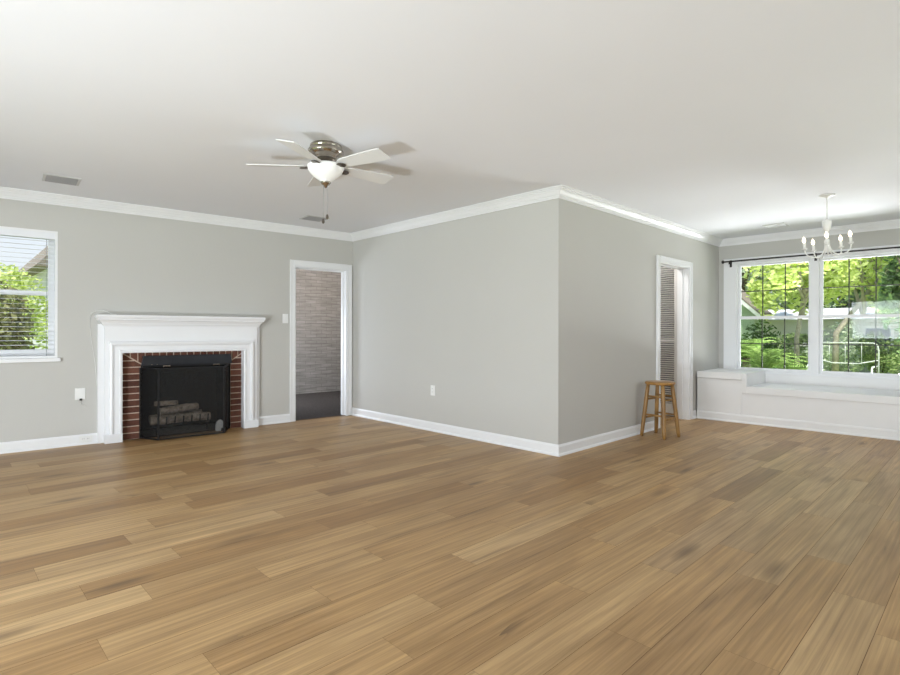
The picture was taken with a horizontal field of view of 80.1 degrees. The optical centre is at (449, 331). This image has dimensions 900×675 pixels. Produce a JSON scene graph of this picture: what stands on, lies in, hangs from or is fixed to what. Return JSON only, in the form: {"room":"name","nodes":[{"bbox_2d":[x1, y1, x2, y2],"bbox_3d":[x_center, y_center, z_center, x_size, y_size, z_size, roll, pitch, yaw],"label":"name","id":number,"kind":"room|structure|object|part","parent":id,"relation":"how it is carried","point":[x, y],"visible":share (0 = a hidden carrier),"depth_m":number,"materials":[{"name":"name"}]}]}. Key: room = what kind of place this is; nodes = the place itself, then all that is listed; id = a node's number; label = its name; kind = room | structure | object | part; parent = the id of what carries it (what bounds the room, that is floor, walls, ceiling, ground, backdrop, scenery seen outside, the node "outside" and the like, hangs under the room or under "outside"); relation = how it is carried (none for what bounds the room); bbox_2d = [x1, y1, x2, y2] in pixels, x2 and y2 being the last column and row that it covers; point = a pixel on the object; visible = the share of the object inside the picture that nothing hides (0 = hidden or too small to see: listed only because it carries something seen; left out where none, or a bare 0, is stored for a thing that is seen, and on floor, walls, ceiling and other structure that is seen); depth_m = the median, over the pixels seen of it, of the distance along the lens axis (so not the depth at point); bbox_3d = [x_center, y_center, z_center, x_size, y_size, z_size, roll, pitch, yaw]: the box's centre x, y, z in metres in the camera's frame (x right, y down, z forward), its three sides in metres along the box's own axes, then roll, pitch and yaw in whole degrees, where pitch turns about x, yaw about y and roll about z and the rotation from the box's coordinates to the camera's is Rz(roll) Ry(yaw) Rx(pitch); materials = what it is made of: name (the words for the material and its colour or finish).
{"room":"living room","nodes":[
{"label":"living room","id":0,"kind":"room"},
{"bbox_2d":[0,198,352,441],"bbox_3d":[-3.378,-0.093,5.648,5.221,2.452,0.141,0,0,-40],"label":"wall","id":1,"kind":"structure","parent":0,"point":[113,263],"depth_m":5.62,"materials":[{"name":"paint"}]},
{"bbox_2d":[0,226,60,362],"bbox_3d":[-4.247,-0.343,4.907,1.087,1.261,0.175,0,0,-40],"label":"window","id":2,"kind":"structure","parent":1,"relation":"in","point":[39,355],"depth_m":5.19,"materials":[{"name":"white paint"}]},
{"bbox_3d":[-4.285,-0.652,4.964,0.990,0.603,0.030,0,0,-40],"label":"sash","id":3,"kind":"part","parent":2,"relation":"part of","materials":[{"name":"white paint"}]},
{"bbox_2d":[0,228,54,356],"bbox_3d":[-4.227,-0.359,4.893,0.990,1.209,0.056,0,0,-40],"label":"window blind","id":4,"kind":"object","parent":2,"relation":"attached to","point":[3,232],"visible":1,"depth_m":5.07,"materials":[{"name":"white plastic"}]},
{"bbox_3d":[-4.229,0.237,4.893,0.990,0.016,0.040,0,0,-40],"label":"rail","id":5,"kind":"part","parent":4,"relation":"part of","materials":[{"name":"white plastic"}]},
{"bbox_3d":[-3.896,-0.333,5.168,0.002,1.130,0.052,0,0,-40],"label":"ladder cord","id":6,"kind":"part","parent":4,"relation":"part of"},
{"bbox_3d":[-4.266,-0.080,4.940,0.990,0.627,0.030,0,0,-40],"label":"sash","id":7,"kind":"part","parent":2,"relation":"part of","materials":[{"name":"white paint"}]},
{"bbox_3d":[-4.227,0.269,4.881,1.087,0.038,0.110,0,0,-40],"label":"sill","id":8,"kind":"part","parent":2,"relation":"part of","materials":[{"name":"white paint"}]},
{"bbox_2d":[0,433,96,453],"bbox_3d":[-4.390,1.070,4.706,2.271,0.102,0.026,0,0,-40],"label":"baseboard","id":9,"kind":"structure","parent":1,"relation":"attached to","point":[72,440],"depth_m":5.12,"materials":[{"name":"white paint"}]},
{"bbox_2d":[75,388,84,405],"bbox_3d":[-3.663,0.652,5.310,0.096,0.187,0.020,0,0,-40],"label":"wall jack","id":10,"kind":"object","parent":1,"relation":"attached to","point":[79,392],"visible":1,"depth_m":5.30,"materials":[{"name":"white plastic"}]},
{"bbox_3d":[-3.671,0.617,5.312,0.086,0.116,0.007,0,0,-40],"label":"plate","id":11,"kind":"part","parent":10,"relation":"part of","materials":[{"name":"white plastic"}]},
{"bbox_2d":[79,435,92,442],"bbox_3d":[-3.627,1.068,5.330,0.112,0.066,0.009,0,0,-40],"label":"wall outlet","id":12,"kind":"object","parent":1,"relation":"attached to","point":[89,438],"visible":1,"depth_m":5.33,"materials":[{"name":"white plastic"}]},
{"bbox_2d":[89,310,116,381],"bbox_3d":[-3.503,0.417,5.406,0.235,1.273,0.057,0,0,-27],"label":"cable","id":13,"kind":"object","parent":1,"relation":"attached to","point":[96,310],"visible":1,"depth_m":5.37,"materials":[{"name":"white plastic"}]},
{"bbox_2d":[0,186,352,241],"bbox_3d":[-3.266,-1.272,5.591,5.124,0.092,0.088,0,0,-40],"label":"trim","id":14,"kind":"structure","parent":1,"relation":"attached to","point":[5,192],"depth_m":5.72,"materials":[{"name":"white paint"}]},
{"bbox_2d":[259,414,289,424],"bbox_3d":[-2.166,1.075,6.545,0.433,0.102,0.026,0,0,-40],"label":"baseboard","id":15,"kind":"structure","parent":1,"relation":"attached to","point":[283,418],"depth_m":6.56,"materials":[{"name":"white paint"}]},
{"bbox_2d":[283,314,287,322],"bbox_3d":[-2.045,-0.164,6.653,0.072,0.116,0.010,0,0,-40],"label":"light switch","id":16,"kind":"object","parent":1,"relation":"attached to","point":[285,316],"visible":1,"depth_m":6.65,"materials":[{"name":"white plastic"}]},
{"bbox_2d":[290,259,351,421],"bbox_3d":[-1.709,0.112,7.015,0.865,2.029,0.161,0,0,-40],"label":"door frame","id":17,"kind":"structure","parent":1,"relation":"in","point":[345,270],"depth_m":7.19,"materials":[{"name":"white paint"}]},
{"bbox_3d":[-1.972,0.112,6.706,0.066,2.029,0.021,0,0,-40],"label":"casing","id":18,"kind":"part","parent":17,"relation":"part of","materials":[{"name":"white paint"}]},
{"bbox_3d":[-1.663,-0.865,6.961,0.733,0.074,0.021,0,0,-40],"label":"casing","id":19,"kind":"part","parent":17,"relation":"part of","materials":[{"name":"white paint"}]},
{"bbox_3d":[-1.357,0.113,7.216,0.066,2.029,0.021,0,0,-40],"label":"casing","id":20,"kind":"part","parent":17,"relation":"part of","materials":[{"name":"white paint"}]},
{"bbox_2d":[296,269,352,393],"bbox_3d":[-2.904,-0.097,9.608,5.200,2.442,0.122,0,0,-40],"label":"wall","id":21,"kind":"structure","parent":0,"point":[318,293],"depth_m":9.92,"materials":[{"name":"brick"}]},
{"bbox_2d":[0,391,899,674],"bbox_3d":[0.019,1.195,5.109,9.450,0.130,10.800,0,0,-44],"label":"floor","id":22,"kind":"structure","parent":0,"point":[338,545],"depth_m":2.72,"materials":[{"name":"brown wood"}]},
{"bbox_2d":[95,314,264,443],"bbox_3d":[-2.879,0.477,5.859,1.678,1.294,0.171,0,0,-40],"label":"fireplace mantel","id":23,"kind":"object","parent":22,"relation":"on","point":[117,335],"visible":1,"depth_m":5.68,"materials":[{"name":"paint"}]},
{"bbox_2d":[95,314,264,318],"bbox_3d":[-2.879,-0.159,5.858,1.674,0.022,0.171,0,0,-40],"label":"shelf","id":24,"kind":"object","parent":23,"relation":"attached to","point":[99,316],"depth_m":5.62,"materials":[{"name":"paint"}]},
{"bbox_3d":[-2.881,-0.101,5.869,1.672,0.094,0.151,0,0,-40],"label":"crown molding","id":25,"kind":"part","parent":23,"relation":"part of","materials":[{"name":"paint"}]},
{"bbox_3d":[-2.873,0.571,5.848,1.449,0.936,0.038,0,0,-40],"label":"opening molding","id":26,"kind":"part","parent":23,"relation":"part of","materials":[{"name":"paint"}]},
{"bbox_2d":[122,351,240,439],"bbox_3d":[-3.073,0.649,6.150,1.324,1.010,0.638,0,0,-40],"label":"fireplace surround","id":27,"kind":"object","parent":22,"relation":"on","point":[202,386],"visible":0.78,"depth_m":6.23,"materials":[{"name":"red brick"}]},
{"bbox_2d":[141,423,215,436],"bbox_3d":[-3.059,1.098,6.121,0.840,0.039,0.460,0,0,-40],"label":"bed","id":28,"kind":"object","parent":27,"relation":"in","point":[211,426],"visible":0.84,"depth_m":6.01,"materials":[{"name":"black metal"}]},
{"bbox_2d":[148,409,201,422],"bbox_3d":[-3.108,0.956,6.070,0.542,0.108,0.112,0,0,-44],"label":"log","id":29,"kind":"object","parent":28,"relation":"on","point":[198,410],"visible":0.21,"depth_m":6.08,"materials":[{"name":"grey wood"}]},
{"bbox_2d":[149,413,209,434],"bbox_3d":[-3.046,1.021,6.035,0.570,0.198,0.363,0,0,-40],"label":"grate","id":30,"kind":"object","parent":28,"relation":"on","point":[200,420],"visible":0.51,"depth_m":5.95,"materials":[{"name":"black metal"}]},
{"bbox_2d":[150,412,210,425],"bbox_3d":[-2.982,0.959,5.934,0.604,0.104,0.106,0,0,-40],"label":"log","id":31,"kind":"object","parent":28,"relation":"on","point":[179,417],"visible":0.9,"depth_m":5.90,"materials":[{"name":"grey wood"}]},
{"bbox_2d":[160,403,198,414],"bbox_3d":[-3.046,0.864,6.011,0.098,0.102,0.408,0,0,42],"label":"log","id":32,"kind":"object","parent":31,"relation":"on","point":[188,406],"visible":0.93,"depth_m":5.99,"materials":[{"name":"grey wood"}]},
{"bbox_2d":[154,400,177,405],"bbox_3d":[-3.141,0.791,5.921,0.238,0.063,0.063,0,0,-16],"label":"log","id":33,"kind":"object","parent":32,"relation":"on","point":[171,402],"visible":0.91,"depth_m":5.91,"materials":[{"name":"grey wood"}]},
{"bbox_2d":[141,354,231,365],"bbox_3d":[-2.884,0.308,5.908,0.924,0.103,0.020,0,0,-40],"label":"hood","id":34,"kind":"object","parent":27,"relation":"attached to","point":[146,359],"depth_m":5.88,"materials":[{"name":"metal"}]},
{"bbox_2d":[139,364,228,439],"bbox_3d":[-2.830,0.735,5.800,0.900,0.768,0.261,0,0,-40],"label":"fireplace screen","id":35,"kind":"object","parent":22,"relation":"on","point":[227,365],"visible":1,"depth_m":5.61,"materials":[{"name":"black metal"}]},
{"bbox_3d":[-3.129,0.747,5.563,0.280,0.743,0.015,0,0,22],"label":"panel frame","id":36,"kind":"part","parent":35,"relation":"part of","materials":[{"name":"black metal"}]},
{"bbox_3d":[-2.530,0.748,6.047,0.015,0.743,0.272,0,0,-14],"label":"panel frame","id":37,"kind":"part","parent":35,"relation":"part of","materials":[{"name":"black metal"}]},
{"bbox_2d":[215,419,222,430],"bbox_3d":[-2.605,1.059,6.066,0.099,0.127,0.043,0,0,-40],"label":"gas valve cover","id":38,"kind":"object","parent":22,"relation":"on","point":[219,424],"visible":0.72,"depth_m":6.04,"materials":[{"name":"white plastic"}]},
{"bbox_2d":[640,380,679,439],"bbox_3d":[2.285,0.839,5.824,0.312,0.596,0.312,0,0,-36],"label":"wooden stool","id":39,"kind":"object","parent":22,"relation":"on","point":[662,383],"visible":1,"depth_m":5.79,"materials":[{"name":"brown wood"}]},
{"bbox_3d":[2.130,0.852,5.848,0.104,0.568,0.044,0,0,9],"label":"leg","id":40,"kind":"part","parent":39,"relation":"part of","materials":[{"name":"brown wood"}]},
{"bbox_3d":[2.310,0.853,5.979,0.044,0.568,0.104,0,0,9],"label":"leg","id":41,"kind":"part","parent":39,"relation":"part of","materials":[{"name":"brown wood"}]},
{"bbox_3d":[2.286,0.557,5.824,0.312,0.032,0.312,0,0,-36],"label":"seat","id":42,"kind":"part","parent":39,"relation":"part of","materials":[{"name":"brown wood"}]},
{"bbox_3d":[2.261,0.853,5.668,0.044,0.568,0.104,0,0,9],"label":"leg","id":43,"kind":"part","parent":39,"relation":"part of","materials":[{"name":"brown wood"}]},
{"bbox_3d":[2.441,0.853,5.799,0.104,0.568,0.044,0,0,9],"label":"leg","id":44,"kind":"part","parent":39,"relation":"part of","materials":[{"name":"brown wood"}]},
{"bbox_2d":[697,368,899,440],"bbox_3d":[4.732,0.831,6.165,3.346,0.618,0.849,0,0,45],"label":"bench","id":45,"kind":"object","parent":22,"relation":"on","point":[864,407],"visible":1,"depth_m":6.39,"materials":[{"name":"paint"}]},
{"bbox_3d":[3.742,0.685,7.157,0.543,0.155,0.821,0,0,45],"label":"panel","id":46,"kind":"part","parent":45,"relation":"part of","materials":[{"name":"paint"}]},
{"bbox_3d":[4.741,0.951,6.174,3.346,0.373,0.821,0,0,45],"label":"panel","id":47,"kind":"part","parent":45,"relation":"part of","materials":[{"name":"paint"}]},
{"bbox_3d":[5.022,0.626,6.465,2.153,0.128,0.016,0,0,45],"label":"panel","id":48,"kind":"part","parent":45,"relation":"part of","materials":[{"name":"paint"}]},
{"bbox_2d":[0,0,899,238],"bbox_3d":[1.005,-1.370,4.458,9.850,0.120,8.500,0,0,-44],"label":"ceiling","id":49,"kind":"structure","parent":0,"point":[724,119],"depth_m":3.10,"materials":[{"name":"paint"}]},
{"bbox_2d":[42,173,81,185],"bbox_3d":[-3.363,-1.313,4.635,0.264,0.011,0.274,0,0,-40],"label":"ceiling vent","id":50,"kind":"object","parent":49,"relation":"in","point":[46,177],"visible":1,"depth_m":4.61,"materials":[{"name":"grey metal"}]},
{"bbox_2d":[299,215,329,221],"bbox_3d":[-1.572,-1.310,6.200,0.264,0.011,0.254,0,0,-40],"label":"ceiling vent","id":51,"kind":"object","parent":49,"relation":"in","point":[308,217],"visible":0.91,"depth_m":6.17,"materials":[{"name":"grey metal"}]},
{"bbox_2d":[246,139,393,223],"bbox_3d":[-0.853,-1.038,3.787,1.017,0.552,1.043,0,0,-44],"label":"ceiling fan","id":52,"kind":"object","parent":49,"relation":"hanging from","point":[323,155],"visible":1,"depth_m":3.69,"materials":[{"name":"white wood"}]},
{"bbox_3d":[-1.210,-1.164,3.753,0.390,0.036,0.132,0,0,-4],"label":"blade","id":53,"kind":"part","parent":52,"relation":"part of","materials":[{"name":"white wood"}]},
{"bbox_3d":[-0.958,-1.164,3.450,0.132,0.036,0.390,0,0,14],"label":"blade","id":54,"kind":"part","parent":52,"relation":"part of","materials":[{"name":"white wood"}]},
{"bbox_3d":[-1.000,-1.164,4.086,0.132,0.036,0.390,0,0,-22],"label":"blade","id":55,"kind":"part","parent":52,"relation":"part of","materials":[{"name":"white"}]},
{"bbox_3d":[-0.876,-1.110,3.775,0.256,0.116,0.256,0,0,-44],"label":"lamp shade","id":56,"kind":"part","parent":52,"relation":"part of","materials":[{"name":"white glass"}]},
{"bbox_3d":[-0.593,-1.163,3.596,0.390,0.036,0.132,0,0,32],"label":"blade","id":57,"kind":"part","parent":52,"relation":"part of","materials":[{"name":"white wood"}]},
{"bbox_3d":[-0.619,-1.163,3.989,0.390,0.036,0.132,0,0,-40],"label":"blade","id":58,"kind":"part","parent":52,"relation":"part of","materials":[{"name":"white wood"}]},
{"bbox_2d":[762,223,788,227],"bbox_3d":[3.991,-1.299,6.557,0.244,0.011,0.234,0,0,-44],"label":"ceiling vent","id":59,"kind":"object","parent":49,"relation":"in","point":[776,224],"visible":1,"depth_m":6.54,"materials":[{"name":"grey metal"}]},
{"bbox_2d":[802,193,853,258],"bbox_3d":[3.602,-1.005,5.092,0.403,0.600,0.398,0,0,-44],"label":"chandelier","id":60,"kind":"object","parent":49,"relation":"hanging from","point":[826,224],"visible":1,"depth_m":5.10,"materials":[{"name":"white metal"}]},
{"bbox_3d":[3.502,-0.777,5.134,0.184,0.145,0.014,0,0,17],"label":"arm","id":61,"kind":"part","parent":60,"relation":"part of","materials":[{"name":"white metal"}]},
{"bbox_3d":[3.598,-1.173,5.108,0.017,0.207,0.014,0,0,-44],"label":"stem","id":62,"kind":"part","parent":60,"relation":"part of","materials":[{"name":"white metal"}]},
{"bbox_3d":[3.694,-0.785,5.135,0.189,0.133,0.018,0,0,-18],"label":"arm","id":63,"kind":"part","parent":60,"relation":"part of","materials":[{"name":"white metal"}]},
{"bbox_3d":[3.659,-0.787,5.027,0.014,0.130,0.191,0,0,-37],"label":"arm","id":64,"kind":"part","parent":60,"relation":"part of","materials":[{"name":"white metal"}]},
{"bbox_2d":[352,198,566,444],"bbox_3d":[-0.120,-0.091,6.113,0.130,2.442,3.316,0,0,-44],"label":"wall","id":65,"kind":"structure","parent":0,"point":[473,309],"depth_m":5.69,"materials":[{"name":"paint"}]},
{"bbox_2d":[431,385,434,395],"bbox_3d":[-0.197,0.669,6.091,0.009,0.116,0.072,0,0,-44],"label":"wall outlet","id":66,"kind":"object","parent":65,"relation":"attached to","point":[432,386],"visible":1,"depth_m":6.08,"materials":[{"name":"white plastic"}]},
{"bbox_2d":[352,407,558,456],"bbox_3d":[-0.169,1.079,6.050,0.026,0.102,3.342,0,0,-44],"label":"baseboard","id":67,"kind":"structure","parent":65,"relation":"attached to","point":[499,439],"depth_m":5.70,"materials":[{"name":"white paint"}]},
{"bbox_2d":[351,184,560,240],"bbox_3d":[-0.165,-1.266,6.006,0.088,0.092,3.404,0,0,-44],"label":"trim","id":68,"kind":"structure","parent":65,"relation":"attached to","point":[549,193],"depth_m":5.66,"materials":[{"name":"white paint"}]},
{"bbox_2d":[566,201,718,442],"bbox_3d":[2.410,-0.081,6.361,3.845,2.452,0.145,0,0,-44],"label":"wall","id":69,"kind":"structure","parent":0,"point":[611,335],"depth_m":5.63,"materials":[{"name":"paint"}]},
{"bbox_2d":[558,421,653,456],"bbox_3d":[1.697,1.082,5.551,2.008,0.102,0.026,0,0,-44],"label":"baseboard","id":70,"kind":"structure","parent":69,"relation":"attached to","point":[593,441],"depth_m":5.38,"materials":[{"name":"white paint"}]},
{"bbox_2d":[559,184,722,246],"bbox_3d":[2.414,-1.261,6.200,4.059,0.092,0.088,0,0,-44],"label":"trim","id":71,"kind":"structure","parent":69,"relation":"attached to","point":[567,193],"depth_m":5.75,"materials":[{"name":"white paint"}]},
{"bbox_2d":[656,255,692,427],"bbox_3d":[2.734,0.118,6.660,1.019,2.034,0.166,0,0,-44],"label":"door frame","id":72,"kind":"structure","parent":69,"relation":"in","point":[684,268],"depth_m":6.93,"materials":[{"name":"white paint"}]},
{"bbox_3d":[2.447,0.118,6.280,0.078,2.034,0.021,0,0,-44],"label":"casing","id":73,"kind":"part","parent":72,"relation":"part of","materials":[{"name":"white paint"}]},
{"bbox_3d":[2.786,-0.864,6.608,0.863,0.068,0.021,0,0,-44],"label":"casing","id":74,"kind":"part","parent":72,"relation":"part of","materials":[{"name":"white paint"}]},
{"bbox_3d":[3.122,0.119,6.936,0.078,2.034,0.021,0,0,-44],"label":"casing","id":75,"kind":"part","parent":72,"relation":"part of","materials":[{"name":"white paint"}]},
{"bbox_2d":[719,228,899,367],"bbox_3d":[5.494,-0.080,6.121,4.500,2.442,0.151,0,0,45],"label":"wall","id":76,"kind":"structure","parent":0,"point":[889,236],"depth_m":7.05,"materials":[{"name":"paint"}]},
{"bbox_2d":[719,219,899,246],"bbox_3d":[5.382,-1.255,6.067,4.412,0.092,0.088,0,0,45],"label":"trim","id":77,"kind":"structure","parent":76,"relation":"attached to","point":[890,224],"depth_m":6.82,"materials":[{"name":"white paint"}]},
{"bbox_2d":[723,244,899,379],"bbox_3d":[4.705,-0.221,6.877,2.175,1.600,0.180,0,0,45],"label":"window","id":78,"kind":"structure","parent":76,"relation":"in","point":[733,291],"depth_m":6.90,"materials":[{"name":"white paint"}]},
{"bbox_3d":[3.938,-0.222,7.535,0.158,1.600,0.016,0,0,45],"label":"casing","id":79,"kind":"part","parent":78,"relation":"part of","materials":[{"name":"white paint"}]},
{"bbox_3d":[4.373,-0.554,7.228,0.868,0.761,0.030,0,0,45],"label":"sash","id":80,"kind":"part","parent":78,"relation":"part of","materials":[{"name":"white paint"}]},
{"bbox_3d":[4.349,0.157,7.205,0.868,0.740,0.030,0,0,45],"label":"sash","id":81,"kind":"part","parent":78,"relation":"part of","materials":[{"name":"white paint"}]},
{"bbox_2d":[741,319,807,368],"bbox_3d":[4.353,0.162,7.209,0.802,0.670,0.006,0,0,45],"label":"grille","id":82,"kind":"object","parent":78,"relation":"attached to","point":[761,343],"depth_m":7.30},
{"bbox_2d":[741,264,808,315],"bbox_3d":[4.377,-0.561,7.232,0.802,0.695,0.006,0,0,45],"label":"grille","id":83,"kind":"object","parent":78,"relation":"attached to","point":[746,265],"depth_m":7.33,"materials":[{"name":"grey"}]},
{"bbox_2d":[721,246,899,266],"bbox_3d":[4.653,-0.953,6.765,2.273,0.099,0.083,0,0,45],"label":"curtain rod","id":84,"kind":"object","parent":78,"relation":"attached to","point":[816,254],"visible":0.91,"depth_m":6.84,"materials":[{"name":"brown metal"}]},
{"bbox_3d":[4.653,-0.983,6.834,1.842,0.075,0.016,0,0,45],"label":"casing","id":85,"kind":"part","parent":78,"relation":"part of","materials":[{"name":"white paint"}]},
{"bbox_3d":[4.645,0.549,6.829,1.902,0.024,0.030,0,0,45],"label":"sill","id":86,"kind":"part","parent":78,"relation":"part of","materials":[{"name":"white paint"}]},
{"bbox_3d":[5.029,0.158,6.536,0.860,0.740,0.030,0,0,45],"label":"sash","id":87,"kind":"part","parent":78,"relation":"part of","materials":[{"name":"white paint"}]},
{"bbox_3d":[5.053,-0.552,6.559,0.860,0.761,0.030,0,0,45],"label":"sash","id":88,"kind":"part","parent":78,"relation":"part of","materials":[{"name":"white paint"}]},
{"bbox_2d":[823,257,899,314],"bbox_3d":[5.058,-0.559,6.563,0.794,0.695,0.006,0,0,45],"label":"grille","id":89,"kind":"object","parent":78,"relation":"attached to","point":[875,285],"depth_m":6.55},
{"bbox_2d":[823,317,899,372],"bbox_3d":[5.034,0.163,6.540,0.794,0.670,0.006,0,0,45],"label":"grille","id":90,"kind":"object","parent":78,"relation":"attached to","point":[848,344],"depth_m":6.62,"materials":[{"name":"grey"}]},
{"bbox_3d":[2.682,-0.086,7.588,0.100,2.442,1.250,0,0,-44],"label":"wall","id":91,"kind":"structure","parent":0,"visible":0},
{"bbox_2d":[660,266,676,415],"bbox_3d":[2.764,0.019,7.365,0.058,2.208,0.765,0,0,-44],"label":"louvered door","id":92,"kind":"structure","parent":91,"relation":"in","point":[668,327],"depth_m":7.20,"materials":[{"name":"white paint"}]},
{"bbox_3d":[2.775,0.117,7.375,0.024,0.027,0.641,0,0,-44],"label":"rail","id":93,"kind":"part","parent":92,"relation":"part of","materials":[{"name":"white paint"}]},
{"bbox_3d":[2.773,1.045,7.375,0.024,0.158,0.641,0,0,-44],"label":"rail","id":94,"kind":"part","parent":92,"relation":"part of","materials":[{"name":"white paint"}]},
{"label":"outside","id":95,"kind":"structure","parent":0,"visible":0},
{"bbox_3d":[0.307,1.541,21.211,90.000,0.180,90.000,0,0,-44],"label":"ground","id":96,"kind":"structure","parent":95,"visible":0},
{"bbox_2d":[0,281,39,349],"bbox_3d":[-6.120,0.363,6.905,1.348,2.152,1.215,0,0,-44],"label":"bush","id":97,"kind":"object","parent":96,"relation":"on","point":[15,310],"visible":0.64,"depth_m":6.99,"materials":[{"name":"green plant"}]},
{"bbox_2d":[0,263,47,348],"bbox_3d":[-8.519,0.053,10.111,1.942,2.762,1.811,0,0,-44],"label":"tree","id":98,"kind":"object","parent":96,"relation":"on","point":[25,280],"visible":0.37,"depth_m":10.26,"materials":[{"name":"green plant"}]},
{"bbox_2d":[3,246,47,348],"bbox_3d":[-11.066,-1.112,16.434,3.740,5.080,9.560,0,0,-44],"label":"house","id":99,"kind":"structure","parent":96,"relation":"on","point":[41,258],"depth_m":12.89,"materials":[{"name":"grey"}]},
{"bbox_2d":[741,289,770,366],"bbox_3d":[7.682,-0.350,16.312,1.150,3.630,3.589,0,0,-44],"label":"garden shed","id":100,"kind":"object","parent":96,"relation":"on","point":[748,309],"visible":0.07,"depth_m":15.06,"materials":[{"name":"white"}]},
{"bbox_2d":[749,268,789,309],"bbox_3d":[14.388,-1.510,26.864,4.652,6.240,4.979,0,0,-44],"label":"tree","id":101,"kind":"object","parent":96,"relation":"on","point":[759,277],"visible":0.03,"depth_m":24.98,"materials":[{"name":"green plant"}]},
{"bbox_2d":[741,319,801,368],"bbox_3d":[7.783,0.596,13.347,1.547,1.912,1.655,0,0,-8],"label":"bush","id":102,"kind":"object","parent":96,"relation":"on","point":[765,346],"visible":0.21,"depth_m":13.40,"materials":[{"name":"green plant"}]},
{"bbox_2d":[742,265,802,322],"bbox_3d":[11.281,-1.584,20.680,4.959,6.124,4.302,0,0,-44],"label":"tree","id":103,"kind":"object","parent":96,"relation":"on","point":[744,281],"visible":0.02,"depth_m":20.22,"materials":[{"name":"green plant"}]},
{"bbox_2d":[741,346,807,368],"bbox_3d":[5.030,0.844,8.656,1.564,1.232,1.276,0,0,-12],"label":"sago palm","id":104,"kind":"object","parent":96,"relation":"on","point":[768,362],"visible":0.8,"depth_m":8.58,"materials":[{"name":"green plant"}]},
{"bbox_2d":[741,337,807,366],"bbox_3d":[5.274,0.775,9.545,1.614,1.372,1.326,0,0,1],"label":"sago palm","id":105,"kind":"object","parent":96,"relation":"on","point":[744,347],"visible":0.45,"depth_m":9.28,"materials":[{"name":"green plant"}]},
{"bbox_2d":[773,332,807,369],"bbox_3d":[10.511,0.756,16.366,1.613,1.535,1.542,0,0,-44],"label":"bush","id":106,"kind":"object","parent":96,"relation":"on","point":[803,338],"visible":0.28,"depth_m":16.23,"materials":[{"name":"green plant"}]},
{"bbox_2d":[774,363,807,369],"bbox_3d":[5.646,0.983,8.808,1.187,0.957,1.070,0,0,9],"label":"sago palm","id":107,"kind":"object","parent":96,"relation":"on","point":[786,366],"visible":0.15,"depth_m":8.71,"materials":[{"name":"green plant"}]},
{"bbox_2d":[768,288,840,309],"bbox_3d":[18.916,-1.653,29.437,4.894,8.001,4.867,0,0,-28],"label":"tree","id":108,"kind":"object","parent":96,"relation":"on","point":[782,305],"visible":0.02,"depth_m":29.24,"materials":[{"name":"green plant"}]},
{"bbox_2d":[742,258,868,366],"bbox_3d":[8.668,-0.915,13.164,3.574,4.771,2.530,0,0,-44],"label":"tree","id":109,"kind":"object","parent":96,"relation":"on","point":[834,270],"visible":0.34,"depth_m":13.13,"materials":[{"name":"green plant"}]},
{"bbox_2d":[763,307,899,373],"bbox_3d":[14.876,0.280,21.140,3.100,2.400,5.900,0,0,-44],"label":"house","id":110,"kind":"structure","parent":96,"relation":"on","point":[866,325],"depth_m":20.07,"materials":[{"name":"white"}]},
{"bbox_3d":[15.201,0.230,19.015,0.015,0.700,0.700,0,0,-44],"label":"pane","id":111,"kind":"part","parent":110,"relation":"part of","materials":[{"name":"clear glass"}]},
{"bbox_2d":[786,261,878,308],"bbox_3d":[18.139,-1.385,23.985,4.658,6.005,5.505,0,0,-30],"label":"tree","id":112,"kind":"object","parent":96,"relation":"on","point":[853,302],"visible":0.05,"depth_m":23.15,"materials":[{"name":"green plant"}]},
{"bbox_2d":[800,321,867,371],"bbox_3d":[12.986,0.591,17.958,1.817,1.895,2.061,0,0,-6],"label":"bush","id":113,"kind":"object","parent":96,"relation":"on","point":[855,368],"visible":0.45,"depth_m":17.57,"materials":[{"name":"green plant"}]},
{"bbox_2d":[779,346,899,372],"bbox_3d":[15.265,0.981,17.336,0.060,0.900,9.600,0,0,-44],"label":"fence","id":114,"kind":"object","parent":96,"relation":"on","point":[863,370],"visible":0.02,"depth_m":18.58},
{"bbox_2d":[806,342,879,372],"bbox_3d":[8.686,0.851,11.867,0.531,1.233,1.231,0,0,-40],"label":"settee","id":115,"kind":"object","parent":96,"relation":"on","point":[861,343],"visible":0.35,"depth_m":11.79,"materials":[{"name":"white metal"}]},
{"bbox_2d":[827,255,899,370],"bbox_3d":[11.299,-0.973,14.100,2.498,4.895,3.085,0,0,-44],"label":"tree","id":116,"kind":"object","parent":96,"relation":"on","point":[869,277],"visible":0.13,"depth_m":14.15,"materials":[{"name":"green plant"}]},
{"bbox_2d":[853,331,899,373],"bbox_3d":[12.423,0.731,15.355,1.385,1.535,1.352,0,0,-44],"label":"bush","id":117,"kind":"object","parent":96,"relation":"on","point":[870,355],"visible":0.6,"depth_m":15.24,"materials":[{"name":"green plant"}]},
{"bbox_2d":[872,255,899,352],"bbox_3d":[9.042,-0.193,9.696,1.938,3.337,1.797,0,0,-12],"label":"tree","id":118,"kind":"object","parent":96,"relation":"on","point":[888,277],"visible":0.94,"depth_m":10.00,"materials":[{"name":"green plant"}]},
{"bbox_2d":[884,350,899,373],"bbox_3d":[11.033,0.995,12.731,1.322,1.151,1.075,0,0,-44],"label":"bush","id":119,"kind":"object","parent":96,"relation":"on","point":[896,362],"visible":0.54,"depth_m":12.83,"materials":[{"name":"green plant"}]}
]}

